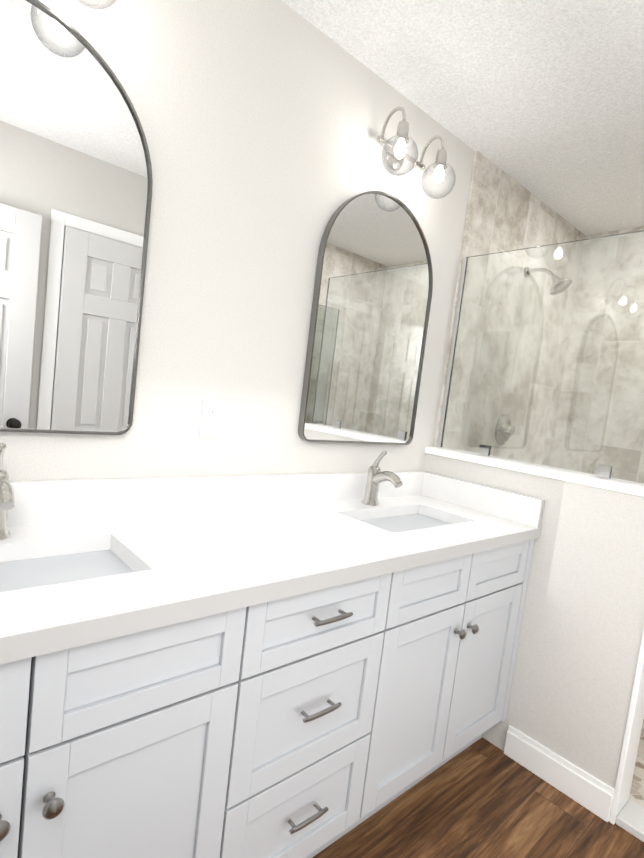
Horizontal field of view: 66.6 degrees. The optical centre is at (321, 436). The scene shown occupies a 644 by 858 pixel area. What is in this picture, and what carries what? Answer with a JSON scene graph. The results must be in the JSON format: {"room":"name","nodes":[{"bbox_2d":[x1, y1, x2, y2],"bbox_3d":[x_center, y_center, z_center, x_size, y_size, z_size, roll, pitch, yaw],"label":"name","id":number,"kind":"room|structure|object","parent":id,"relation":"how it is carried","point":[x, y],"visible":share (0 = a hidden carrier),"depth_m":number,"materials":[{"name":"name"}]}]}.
{"room":"bathroom","nodes":[
{"label":"bathroom","id":0,"kind":"room"},
{"bbox_2d":[0,0,474,480],"bbox_3d":[0.148,-0.075,1.988,3.612,2.440,0.100,2,6,-42],"label":"wall","id":1,"kind":"structure","parent":0,"point":[262,122],"depth_m":1.48,"materials":[{"name":"paint"}]},
{"bbox_2d":[0,0,152,434],"bbox_3d":[-0.695,-0.477,1.079,0.616,0.936,0.027,2,6,-42],"label":"mirror","id":2,"kind":"object","parent":1,"relation":"attached to","point":[76,180],"visible":1,"depth_m":1.15,"materials":[{"name":"silver metal"}]},
{"bbox_2d":[77,0,115,9],"bbox_3d":[-0.576,-1.026,0.967,0.332,0.233,0.201,2,6,-42],"label":"sconce","id":3,"kind":"object","parent":1,"relation":"attached to","point":[93,6],"visible":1,"depth_m":1.03,"materials":[{"name":"glass"}]},
{"bbox_2d":[199,399,223,437],"bbox_3d":[-0.333,-0.054,1.490,0.070,0.114,0.014,2,6,-42],"label":"electrical outlet","id":4,"kind":"object","parent":1,"relation":"attached to","point":[211,418],"visible":1,"depth_m":1.49,"materials":[{"name":"white plastic"}]},
{"bbox_2d":[16,471,423,522],"bbox_3d":[-0.318,0.177,1.541,2.095,0.105,0.020,2,6,-42],"label":"backsplash","id":5,"kind":"structure","parent":1,"relation":"attached to","point":[41,501],"depth_m":1.43,"materials":[{"name":"white stone"}]},
{"bbox_2d":[298,191,432,444],"bbox_3d":[0.204,-0.438,1.880,0.616,0.936,0.027,2,6,-42],"label":"mirror","id":6,"kind":"object","parent":1,"relation":"attached to","point":[371,303],"visible":1,"depth_m":1.84,"materials":[{"name":"silver metal"}]},
{"bbox_2d":[377,106,455,198],"bbox_3d":[0.330,-1.014,1.768,0.348,0.233,0.201,2,6,-42],"label":"sconce","id":7,"kind":"object","parent":1,"relation":"attached to","point":[394,152],"visible":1,"depth_m":1.78,"materials":[{"name":"glass"}]},
{"bbox_2d":[434,151,584,465],"bbox_3d":[0.993,-0.032,2.667,1.222,2.440,0.012,2,6,-42],"label":"wall tile","id":8,"kind":"structure","parent":1,"relation":"attached to","point":[505,212],"depth_m":2.51,"materials":[{"name":"tile"}]},
{"bbox_2d":[495,415,514,444],"bbox_3d":[0.996,-0.033,2.617,0.168,0.164,0.064,2,6,-42],"label":"shower valve","id":9,"kind":"object","parent":8,"relation":"attached to","point":[506,427],"depth_m":2.61,"materials":[{"name":"silver metal"}]},
{"bbox_2d":[524,267,571,294],"bbox_3d":[1.145,-0.798,2.490,0.110,0.156,0.238,2,6,-42],"label":"shower head","id":10,"kind":"object","parent":8,"relation":"attached to","point":[556,285],"depth_m":2.45},
{"bbox_2d":[281,0,643,234],"bbox_3d":[0.460,-1.204,0.820,4.772,0.060,1.928,2,6,-42],"label":"ceiling","id":11,"kind":"structure","parent":0,"point":[542,100],"depth_m":1.68,"materials":[{"name":"paint"}]},
{"bbox_2d":[312,737,643,857],"bbox_3d":[0.168,1.270,1.027,4.772,0.060,1.928,2,6,-42],"label":"floor","id":12,"kind":"structure","parent":0,"point":[482,797],"depth_m":1.57,"materials":[{"name":"brown wood"}]},
{"bbox_2d":[0,535,539,857],"bbox_3d":[-0.195,0.733,1.377,2.093,0.859,0.580,2,6,-42],"label":"bathroom vanity","id":13,"kind":"object","parent":12,"relation":"on","point":[283,666],"depth_m":1.07,"materials":[{"name":"grey paint"}]},
{"bbox_2d":[0,495,539,654],"bbox_3d":[-0.150,0.287,1.346,2.095,0.040,0.561,2,6,-42],"label":"countertop","id":14,"kind":"structure","parent":13,"relation":"on","point":[187,561],"depth_m":1.16,"materials":[{"name":"white stone"}]},
{"bbox_2d":[0,443,19,538],"bbox_3d":[-0.682,0.123,1.035,0.067,0.212,0.173,2,6,-42],"label":"faucet","id":15,"kind":"object","parent":14,"relation":"on","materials":[{"name":"silver metal"}]},
{"bbox_2d":[0,543,139,590],"bbox_3d":[-0.618,0.353,0.952,0.501,0.159,0.287,2,6,-42],"label":"sink","id":16,"kind":"object","parent":14,"relation":"in","point":[25,568],"depth_m":1.07,"materials":[{"name":"white ceramic"}]},
{"bbox_2d":[356,451,407,506],"bbox_3d":[0.234,0.163,1.851,0.066,0.212,0.173,2,6,-42],"label":"faucet","id":17,"kind":"object","parent":14,"relation":"on","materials":[{"name":"silver metal"}]},
{"bbox_2d":[352,511,455,530],"bbox_3d":[0.299,0.393,1.768,0.502,0.159,0.287,2,6,-42],"label":"sink","id":18,"kind":"object","parent":14,"relation":"in","point":[395,520],"depth_m":1.86,"materials":[{"name":"white ceramic"}]},
{"bbox_2d":[629,719,643,806],"bbox_3d":[1.412,1.284,2.190,1.145,0.012,1.612,2,6,-42],"label":"pebble shower floor","id":19,"kind":"structure","parent":12,"relation":"on","point":[637,792],"depth_m":1.84,"materials":[{"name":"tile"}]},
{"bbox_2d":[423,453,643,795],"bbox_3d":[0.760,0.680,1.975,0.118,1.090,0.933,2,6,-42],"label":"wall","id":20,"kind":"structure","parent":0,"point":[579,640],"depth_m":1.73,"materials":[{"name":"paint"}]},
{"bbox_2d":[420,472,543,526],"bbox_3d":[0.638,0.250,2.024,0.020,0.105,0.537,2,6,-42],"label":"backsplash","id":21,"kind":"structure","parent":20,"relation":"attached to","point":[506,504],"depth_m":1.98,"materials":[{"name":"white stone"}]},
{"bbox_2d":[425,446,643,824],"bbox_3d":[0.772,0.667,1.970,0.152,1.120,0.951,2,6,-42],"label":"cap","id":22,"kind":"object","parent":20,"relation":"on","point":[631,740],"visible":0.81,"depth_m":1.66,"materials":[{"name":"white paint"}]},
{"bbox_2d":[437,230,643,484],"bbox_3d":[0.893,-0.313,1.891,0.020,0.859,0.928,2,6,-42],"label":"glass panel","id":23,"kind":"object","parent":22,"relation":"on","point":[603,471],"visible":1,"depth_m":1.91,"materials":[{"name":"clear glass"}]},
{"bbox_2d":[504,725,613,821],"bbox_3d":[0.838,1.200,1.764,0.014,0.115,0.373,2,6,-42],"label":"baseboard","id":24,"kind":"structure","parent":20,"relation":"attached to","point":[588,791],"depth_m":1.74,"materials":[{"name":"white paint"}]},
{"bbox_2d":[616,799,643,841],"bbox_3d":[1.243,1.321,1.417,0.131,0.028,0.675,2,6,-42],"label":"sill","id":25,"kind":"structure","parent":20,"relation":"attached to","point":[630,818],"depth_m":1.62,"materials":[{"name":"white stone"}]},
{"bbox_3d":[2.057,0.109,2.477,0.100,2.440,1.728,2,6,-42],"label":"wall","id":26,"kind":"structure","parent":0,"visible":0},
{"bbox_2d":[549,226,643,482],"bbox_3d":[1.985,0.101,2.474,0.012,2.440,1.636,2,6,-42],"label":"wall tile","id":27,"kind":"structure","parent":26,"relation":"attached to","point":[611,364],"depth_m":2.86,"materials":[{"name":"tile"}]}
]}

